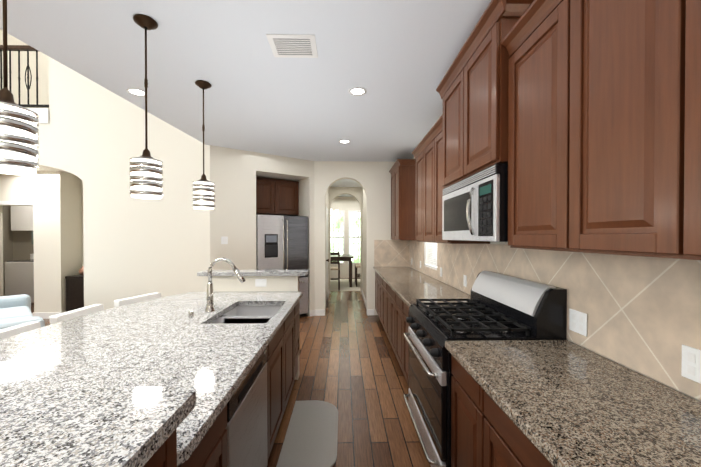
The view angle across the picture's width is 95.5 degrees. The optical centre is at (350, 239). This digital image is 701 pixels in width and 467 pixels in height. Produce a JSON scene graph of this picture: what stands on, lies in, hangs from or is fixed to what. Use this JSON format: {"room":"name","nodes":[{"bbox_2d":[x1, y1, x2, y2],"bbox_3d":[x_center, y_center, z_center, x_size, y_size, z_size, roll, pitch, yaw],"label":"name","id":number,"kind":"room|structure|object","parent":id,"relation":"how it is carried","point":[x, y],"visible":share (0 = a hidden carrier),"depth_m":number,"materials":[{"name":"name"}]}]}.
{"room":"kitchen","nodes":[
{"label":"kitchen","id":0,"kind":"room"},
{"bbox_2d":[31,278,430,466],"bbox_3d":[-2.541,1.482,5.337,13.000,0.100,15.000,0,1,-1],"label":"floor","id":1,"kind":"structure","parent":0,"point":[350,369],"depth_m":3.17,"materials":[{"name":"brown wood"}]},
{"bbox_2d":[5,254,33,302],"bbox_3d":[-7.304,0.873,7.401,0.680,1.060,0.730,0,1,-1],"label":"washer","id":2,"kind":"object","parent":1,"relation":"on","point":[19,277],"visible":0.31,"depth_m":7.04,"materials":[{"name":"white metal"}]},
{"bbox_2d":[0,322,40,339],"bbox_3d":[-1.999,1.022,2.033,0.510,0.880,0.460,0,1,-1],"label":"chair","id":3,"kind":"object","parent":1,"relation":"on","point":[16,330],"visible":0.08,"depth_m":2.10,"materials":[{"name":"fabric"}]},
{"bbox_2d":[0,294,44,329],"bbox_3d":[-4.193,1.048,3.545,2.100,0.800,1.000,0,1,42],"label":"sofa","id":4,"kind":"object","parent":1,"relation":"on","point":[15,310],"visible":0.42,"depth_m":4.04,"materials":[{"name":"fabric"}]},
{"bbox_2d":[65,274,83,311],"bbox_3d":[-4.995,1.051,6.024,0.440,0.750,0.400,0,1,-1],"label":"console table","id":5,"kind":"object","parent":1,"relation":"on","point":[74,292],"visible":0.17,"depth_m":5.83,"materials":[{"name":"black wood"}]},
{"bbox_2d":[79,266,83,274],"bbox_3d":[-5.003,0.590,6.022,0.235,0.170,0.184,0,1,-1],"label":"decorative vase","id":6,"kind":"object","parent":5,"relation":"on","point":[81,271],"visible":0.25,"depth_m":5.96,"materials":[{"name":"orange metal"}]},
{"bbox_2d":[49,304,103,324],"bbox_3d":[-2.011,1.016,2.623,0.510,0.880,0.460,0,1,-1],"label":"chair","id":7,"kind":"object","parent":1,"relation":"on","point":[71,314],"visible":0.04,"depth_m":2.56,"materials":[{"name":"fabric"}]},
{"bbox_2d":[114,292,160,307],"bbox_3d":[-1.880,1.007,3.093,0.510,0.890,0.460,0,1,16],"label":"chair","id":8,"kind":"object","parent":1,"relation":"on","point":[131,300],"visible":0.1,"depth_m":3.08,"materials":[{"name":"fabric"}]},
{"bbox_2d":[0,274,303,466],"bbox_3d":[-1.176,0.922,1.929,1.432,1.080,2.940,0,1,-1],"label":"kitchen island","id":9,"kind":"object","parent":1,"relation":"on","point":[156,382],"depth_m":1.39,"materials":[{"name":"grey stone"}]},
{"bbox_2d":[112,386,199,466],"bbox_3d":[-1.161,0.423,0.629,1.510,0.042,0.450,0,1,-1],"label":"island countertop","id":10,"kind":"structure","parent":9,"relation":"on","point":[148,446],"depth_m":0.69,"materials":[{"name":"grey stone"}]},
{"bbox_2d":[188,310,193,316],"bbox_3d":[-1.124,0.523,2.246,0.034,0.042,0.034,0,1,-1],"label":"soap dispenser","id":11,"kind":"object","parent":9,"relation":"on","point":[191,313],"visible":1,"depth_m":2.23,"materials":[{"name":"silver metal"}]},
{"bbox_2d":[205,257,244,311],"bbox_3d":[-0.951,0.339,2.401,0.303,0.406,0.115,0,1,-1],"label":"faucet","id":12,"kind":"object","parent":9,"relation":"on","point":[210,293],"visible":1,"depth_m":2.41,"materials":[{"name":"silver metal"}]},
{"bbox_2d":[225,347,267,466],"bbox_3d":[-0.797,1.028,1.577,0.626,0.866,0.636,0,1,-1],"label":"dishwasher","id":13,"kind":"object","parent":9,"relation":"in","point":[247,439],"visible":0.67,"depth_m":1.55,"materials":[{"name":"silver metal"}]},
{"bbox_2d":[197,270,308,275],"bbox_3d":[-0.996,0.350,3.342,1.110,0.040,0.230,0,1,-1],"label":"island countertop","id":14,"kind":"structure","parent":9,"relation":"on","point":[305,272],"depth_m":3.25,"materials":[{"name":"grey stone"}]},
{"bbox_2d":[255,279,266,286],"bbox_3d":[-0.922,0.445,3.277,0.115,0.080,0.006,0,1,-1],"label":"outlet","id":15,"kind":"object","parent":9,"relation":"attached to","point":[260,282],"visible":1,"depth_m":3.27,"materials":[{"name":"white plastic"}]},
{"bbox_2d":[256,215,307,316],"bbox_3d":[-1.361,0.502,5.896,0.950,1.850,0.801,0,1,-35],"label":"refrigerator","id":16,"kind":"object","parent":1,"relation":"on","point":[281,242],"visible":0.58,"depth_m":5.60,"materials":[{"name":"silver metal"}]},
{"bbox_2d":[276,400,337,466],"bbox_3d":[-0.289,1.450,2.416,0.385,0.015,0.870,0,1,-1],"label":"anti-fatigue mat","id":17,"kind":"object","parent":1,"relation":"on","point":[311,438],"visible":0.92,"depth_m":2.33,"materials":[{"name":"rubber"}]},
{"bbox_2d":[331,279,359,290],"bbox_3d":[-0.332,1.386,9.857,2.600,0.010,2.450,0,1,-1],"label":"dining rug","id":18,"kind":"object","parent":1,"relation":"on","point":[344,284],"visible":0.14,"depth_m":9.57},
{"bbox_2d":[331,251,339,290],"bbox_3d":[-0.512,0.854,8.853,0.440,1.068,0.440,0,1,-1],"label":"dining chair","id":19,"kind":"object","parent":18,"relation":"on","point":[336,262],"visible":0.6,"depth_m":8.64,"materials":[{"name":"brown wood"}]},
{"bbox_2d":[331,254,352,286],"bbox_3d":[-0.340,0.936,9.777,0.820,0.888,1.200,0,1,-1],"label":"dining table","id":20,"kind":"object","parent":18,"relation":"on","point":[345,257],"visible":0.52,"depth_m":9.23,"materials":[{"name":"brown wood"}]},
{"bbox_2d":[355,265,359,286],"bbox_3d":[0.374,0.848,9.541,0.440,1.068,0.440,0,1,-1],"label":"dining chair","id":21,"kind":"object","parent":18,"relation":"on","point":[356,276],"visible":0.42,"depth_m":9.34,"materials":[{"name":"brown wood"}]},
{"bbox_2d":[375,271,376,311],"bbox_3d":[0.786,0.991,5.739,0.646,0.876,0.514,0,1,-1],"label":"base cabinet","id":22,"kind":"object","parent":1,"relation":"on","point":[375,271],"depth_m":5.80,"materials":[{"name":"brown wood"}]},
{"bbox_2d":[377,275,380,320],"bbox_3d":[0.798,0.996,5.171,0.646,0.876,0.878,0,1,-1],"label":"base cabinet","id":23,"kind":"object","parent":1,"relation":"on","point":[378,276],"depth_m":5.26,"materials":[{"name":"brown wood"}]},
{"bbox_2d":[381,279,384,329],"bbox_3d":[0.810,1.001,4.571,0.646,0.876,0.578,0,1,-1],"label":"base cabinet","id":24,"kind":"object","parent":1,"relation":"on","point":[382,280],"depth_m":4.73,"materials":[{"name":"brown wood"}]},
{"bbox_2d":[385,283,392,348],"bbox_3d":[0.822,1.007,3.971,0.646,0.876,0.878,0,1,-1],"label":"base cabinet","id":25,"kind":"object","parent":1,"relation":"on","point":[388,290],"depth_m":4.10,"materials":[{"name":"brown wood"}]},
{"bbox_2d":[393,295,400,366],"bbox_3d":[0.834,1.012,3.371,0.646,0.876,0.578,0,1,-1],"label":"base cabinet","id":26,"kind":"object","parent":1,"relation":"on","point":[396,302],"depth_m":3.48,"materials":[{"name":"brown wood"}]},
{"bbox_2d":[401,303,408,385],"bbox_3d":[0.843,1.016,2.942,0.646,0.876,0.536,0,1,-1],"label":"base cabinet","id":27,"kind":"object","parent":1,"relation":"on","point":[404,310],"depth_m":3.07,"materials":[{"name":"brown wood"}]},
{"bbox_2d":[373,267,470,307],"bbox_3d":[0.799,0.545,4.331,0.678,0.040,3.322,0,1,-1],"label":"countertop","id":28,"kind":"structure","parent":27,"relation":"on","point":[409,285],"depth_m":3.61,"materials":[{"name":"brown stone"}]},
{"bbox_2d":[451,356,472,466],"bbox_3d":[0.872,1.029,1.515,0.646,0.876,0.464,0,1,-1],"label":"base cabinet","id":29,"kind":"object","parent":1,"relation":"on","point":[461,386],"depth_m":1.60,"materials":[{"name":"brown wood"}]},
{"bbox_2d":[403,271,566,466],"bbox_3d":[0.806,0.861,2.208,0.750,1.198,0.920,0,1,-1],"label":"range","id":30,"kind":"object","parent":1,"relation":"on","point":[497,306],"visible":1,"depth_m":1.95,"materials":[{"name":"black metal"}]},
{"bbox_2d":[469,384,548,466],"bbox_3d":[0.883,1.034,0.947,0.646,0.876,0.928,0,1,-1],"label":"base cabinet","id":31,"kind":"object","parent":1,"relation":"on","point":[493,442],"depth_m":1.24,"materials":[{"name":"brown wood"}]},
{"bbox_2d":[445,340,700,466],"bbox_3d":[0.874,0.579,0.619,0.678,0.040,2.246,0,1,-1],"label":"countertop","id":32,"kind":"structure","parent":31,"relation":"on","point":[579,407],"depth_m":1.07,"materials":[{"name":"brown stone"}]},
{"bbox_2d":[0,0,490,196],"bbox_3d":[-3.031,-3.788,4.779,12.000,4.950,14.000,0,1,-1],"label":"ceiling","id":33,"kind":"structure","parent":0,"point":[395,59],"depth_m":2.57,"materials":[{"name":"paint"}]},
{"bbox_2d":[0,0,38,174],"bbox_3d":[-1.343,-0.842,1.239,0.185,1.151,0.186,0,1,-1],"label":"pendant light","id":34,"kind":"object","parent":33,"relation":"hanging from","point":[19,139],"visible":1,"depth_m":1.23,"materials":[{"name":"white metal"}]},
{"bbox_2d":[126,88,147,96],"bbox_3d":[-2.076,-1.431,3.099,0.176,0.006,0.176,0,1,-1],"label":"recessed light","id":35,"kind":"object","parent":33,"relation":"in","point":[136,92],"visible":0.96,"depth_m":3.10,"materials":[{"name":"white glass"}]},
{"bbox_2d":[129,14,162,198],"bbox_3d":[-1.336,-0.850,2.083,0.185,1.151,0.186,0,1,-1],"label":"pendant light","id":36,"kind":"object","parent":33,"relation":"hanging from","point":[146,176],"visible":1,"depth_m":2.04,"materials":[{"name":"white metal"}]},
{"bbox_2d":[193,80,214,209],"bbox_3d":[-1.353,-0.857,2.934,0.185,1.151,0.186,0,1,-1],"label":"pendant light","id":37,"kind":"object","parent":33,"relation":"hanging from","point":[204,193],"visible":1,"depth_m":2.88,"materials":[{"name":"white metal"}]},
{"bbox_2d":[266,34,317,57],"bbox_3d":[-0.421,-1.421,2.353,0.340,0.012,0.280,0,1,-1],"label":"ceiling vent","id":38,"kind":"object","parent":33,"relation":"in","point":[292,46],"visible":1,"depth_m":2.33,"materials":[{"name":"white metal"}]},
{"bbox_2d":[339,140,349,143],"bbox_3d":[-0.086,-1.445,4.710,0.176,0.006,0.176,0,1,-1],"label":"recessed light","id":39,"kind":"object","parent":33,"relation":"in","point":[344,141],"visible":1,"depth_m":4.71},
{"bbox_2d":[349,87,366,95],"bbox_3d":[0.068,-1.431,3.083,0.176,0.006,0.176,0,1,-1],"label":"recessed light","id":40,"kind":"object","parent":33,"relation":"in","point":[357,91],"visible":1,"depth_m":3.08,"materials":[{"name":"white glass"}]},
{"bbox_2d":[0,29,700,401],"bbox_3d":[-3.101,-2.361,4.541,12.150,7.600,13.800,0,1,-1],"label":"wall","id":41,"kind":"structure","parent":0,"point":[104,229],"depth_m":4.91,"materials":[{"name":"paint"}]},
{"bbox_2d":[11,206,33,243],"bbox_3d":[-7.388,-0.389,7.620,1.200,1.000,0.395,0,1,-1],"label":"cabinet","id":42,"kind":"object","parent":41,"relation":"attached to","point":[21,218],"visible":0.21,"depth_m":7.50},
{"bbox_2d":[0,45,48,107],"bbox_3d":[-6.833,-2.509,4.874,4.400,0.930,0.070,0,1,-1],"label":"balcony railing","id":43,"kind":"object","parent":41,"relation":"attached to","point":[19,48],"visible":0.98,"depth_m":4.90,"materials":[{"name":"black metal"}]},
{"bbox_2d":[0,108,373,318],"bbox_3d":[-4.267,-0.303,8.067,9.660,3.420,6.440,0,1,-1],"label":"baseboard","id":44,"kind":"structure","parent":41,"relation":"attached to","point":[43,113],"depth_m":5.96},
{"bbox_2d":[221,237,227,243],"bbox_3d":[-1.989,0.015,5.029,0.100,0.120,0.007,0,1,-35],"label":"switch plate","id":45,"kind":"object","parent":41,"relation":"attached to","point":[224,240],"visible":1,"depth_m":5.03,"materials":[{"name":"white plastic"}]},
{"bbox_2d":[256,177,298,215],"bbox_3d":[-1.519,-0.800,6.108,0.992,0.650,0.365,0,1,-35],"label":"upper cabinet","id":46,"kind":"object","parent":41,"relation":"attached to","point":[276,197],"visible":0.65,"depth_m":5.99,"materials":[{"name":"brown wood"}]},
{"bbox_2d":[331,212,359,262],"bbox_3d":[-0.174,-0.073,11.437,1.220,1.800,0.090,0,1,-1],"label":"window","id":47,"kind":"structure","parent":41,"relation":"in","point":[337,232],"depth_m":11.47,"materials":[{"name":"white glass"}]},
{"bbox_2d":[389,159,415,239],"bbox_3d":[0.927,-0.632,5.518,0.393,1.285,0.931,0,1,-1],"label":"upper cabinet","id":48,"kind":"object","parent":41,"relation":"attached to","point":[403,198],"visible":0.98,"depth_m":5.11,"materials":[{"name":"brown wood"}]},
{"bbox_2d":[416,146,419,241],"bbox_3d":[0.982,-0.526,3.683,0.357,1.104,0.474,0,1,-1],"label":"upper cabinet","id":49,"kind":"object","parent":41,"relation":"attached to","point":[418,147],"depth_m":3.77,"materials":[{"name":"brown wood"}]},
{"bbox_2d":[420,130,431,241],"bbox_3d":[0.989,-0.522,3.305,0.357,1.104,0.538,0,1,-1],"label":"upper cabinet","id":50,"kind":"object","parent":41,"relation":"attached to","point":[427,152],"depth_m":3.40,"materials":[{"name":"brown wood"}]},
{"bbox_2d":[424,242,436,269],"bbox_3d":[1.216,-0.201,4.557,0.139,1.220,0.720,0,1,-1],"label":"window blinds","id":51,"kind":"object","parent":41,"relation":"attached to","point":[432,259],"visible":0.1,"depth_m":4.67,"materials":[{"name":"white plastic"}]},
{"bbox_2d":[432,118,489,243],"bbox_3d":[0.997,-0.519,2.924,0.357,1.104,0.480,0,1,-1],"label":"upper cabinet","id":52,"kind":"object","parent":41,"relation":"attached to","point":[437,131],"depth_m":2.97,"materials":[{"name":"brown wood"}]},
{"bbox_2d":[436,0,533,187],"bbox_3d":[0.967,-0.853,2.196,0.448,0.855,1.070,0,1,-1],"label":"upper cabinet","id":53,"kind":"object","parent":41,"relation":"attached to","point":[472,89],"visible":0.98,"depth_m":1.93,"materials":[{"name":"brown wood"}]},
{"bbox_2d":[442,164,507,241],"bbox_3d":[0.954,-0.203,2.201,0.469,0.423,0.944,0,1,-1],"label":"microwave","id":54,"kind":"object","parent":53,"relation":"attached to","point":[474,207],"visible":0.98,"depth_m":1.94,"materials":[{"name":"silver metal"}]},
{"bbox_2d":[505,0,552,249],"bbox_3d":[1.027,-0.506,1.451,0.357,1.104,0.529,0,1,-1],"label":"upper cabinet","id":55,"kind":"object","parent":41,"relation":"attached to","point":[529,47],"depth_m":1.50,"materials":[{"name":"brown wood"}]},
{"bbox_2d":[374,240,700,400],"bbox_3d":[0.847,0.289,2.744,0.670,0.503,6.500,0,1,-1],"label":"tile backsplash","id":56,"kind":"structure","parent":41,"relation":"attached to","point":[643,315],"depth_m":1.45,"materials":[{"name":"beige tile"}]},
{"bbox_2d":[463,275,466,286],"bbox_3d":[1.158,0.418,3.221,0.008,0.115,0.075,0,1,-1],"label":"electrical outlet","id":57,"kind":"object","parent":56,"relation":"attached to","point":[465,281],"visible":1,"depth_m":3.20,"materials":[{"name":"white plastic"}]},
{"bbox_2d":[569,309,586,336],"bbox_3d":[1.189,0.432,1.667,0.008,0.115,0.125,0,1,-1],"label":"electrical outlet","id":58,"kind":"object","parent":56,"relation":"attached to","point":[577,321],"visible":1,"depth_m":1.66,"materials":[{"name":"white plastic"}]},
{"bbox_2d":[681,344,700,383],"bbox_3d":[1.201,0.437,1.092,0.008,0.115,0.125,0,1,-1],"label":"electrical outlet","id":59,"kind":"object","parent":56,"relation":"attached to","point":[691,364],"visible":1,"depth_m":1.12,"materials":[{"name":"white plastic"}]},
{"bbox_2d":[549,0,648,256],"bbox_3d":[1.035,-0.502,1.041,0.357,1.104,0.549,0,1,-1],"label":"upper cabinet","id":60,"kind":"object","parent":41,"relation":"attached to","point":[604,126],"depth_m":1.10,"materials":[{"name":"brown wood"}]},
{"bbox_2d":[645,0,700,259],"bbox_3d":[1.044,-0.498,0.606,0.357,1.104,0.578,0,1,-1],"label":"upper cabinet","id":61,"kind":"object","parent":41,"relation":"attached to","point":[673,126],"depth_m":0.85,"materials":[{"name":"brown wood"}]}
]}

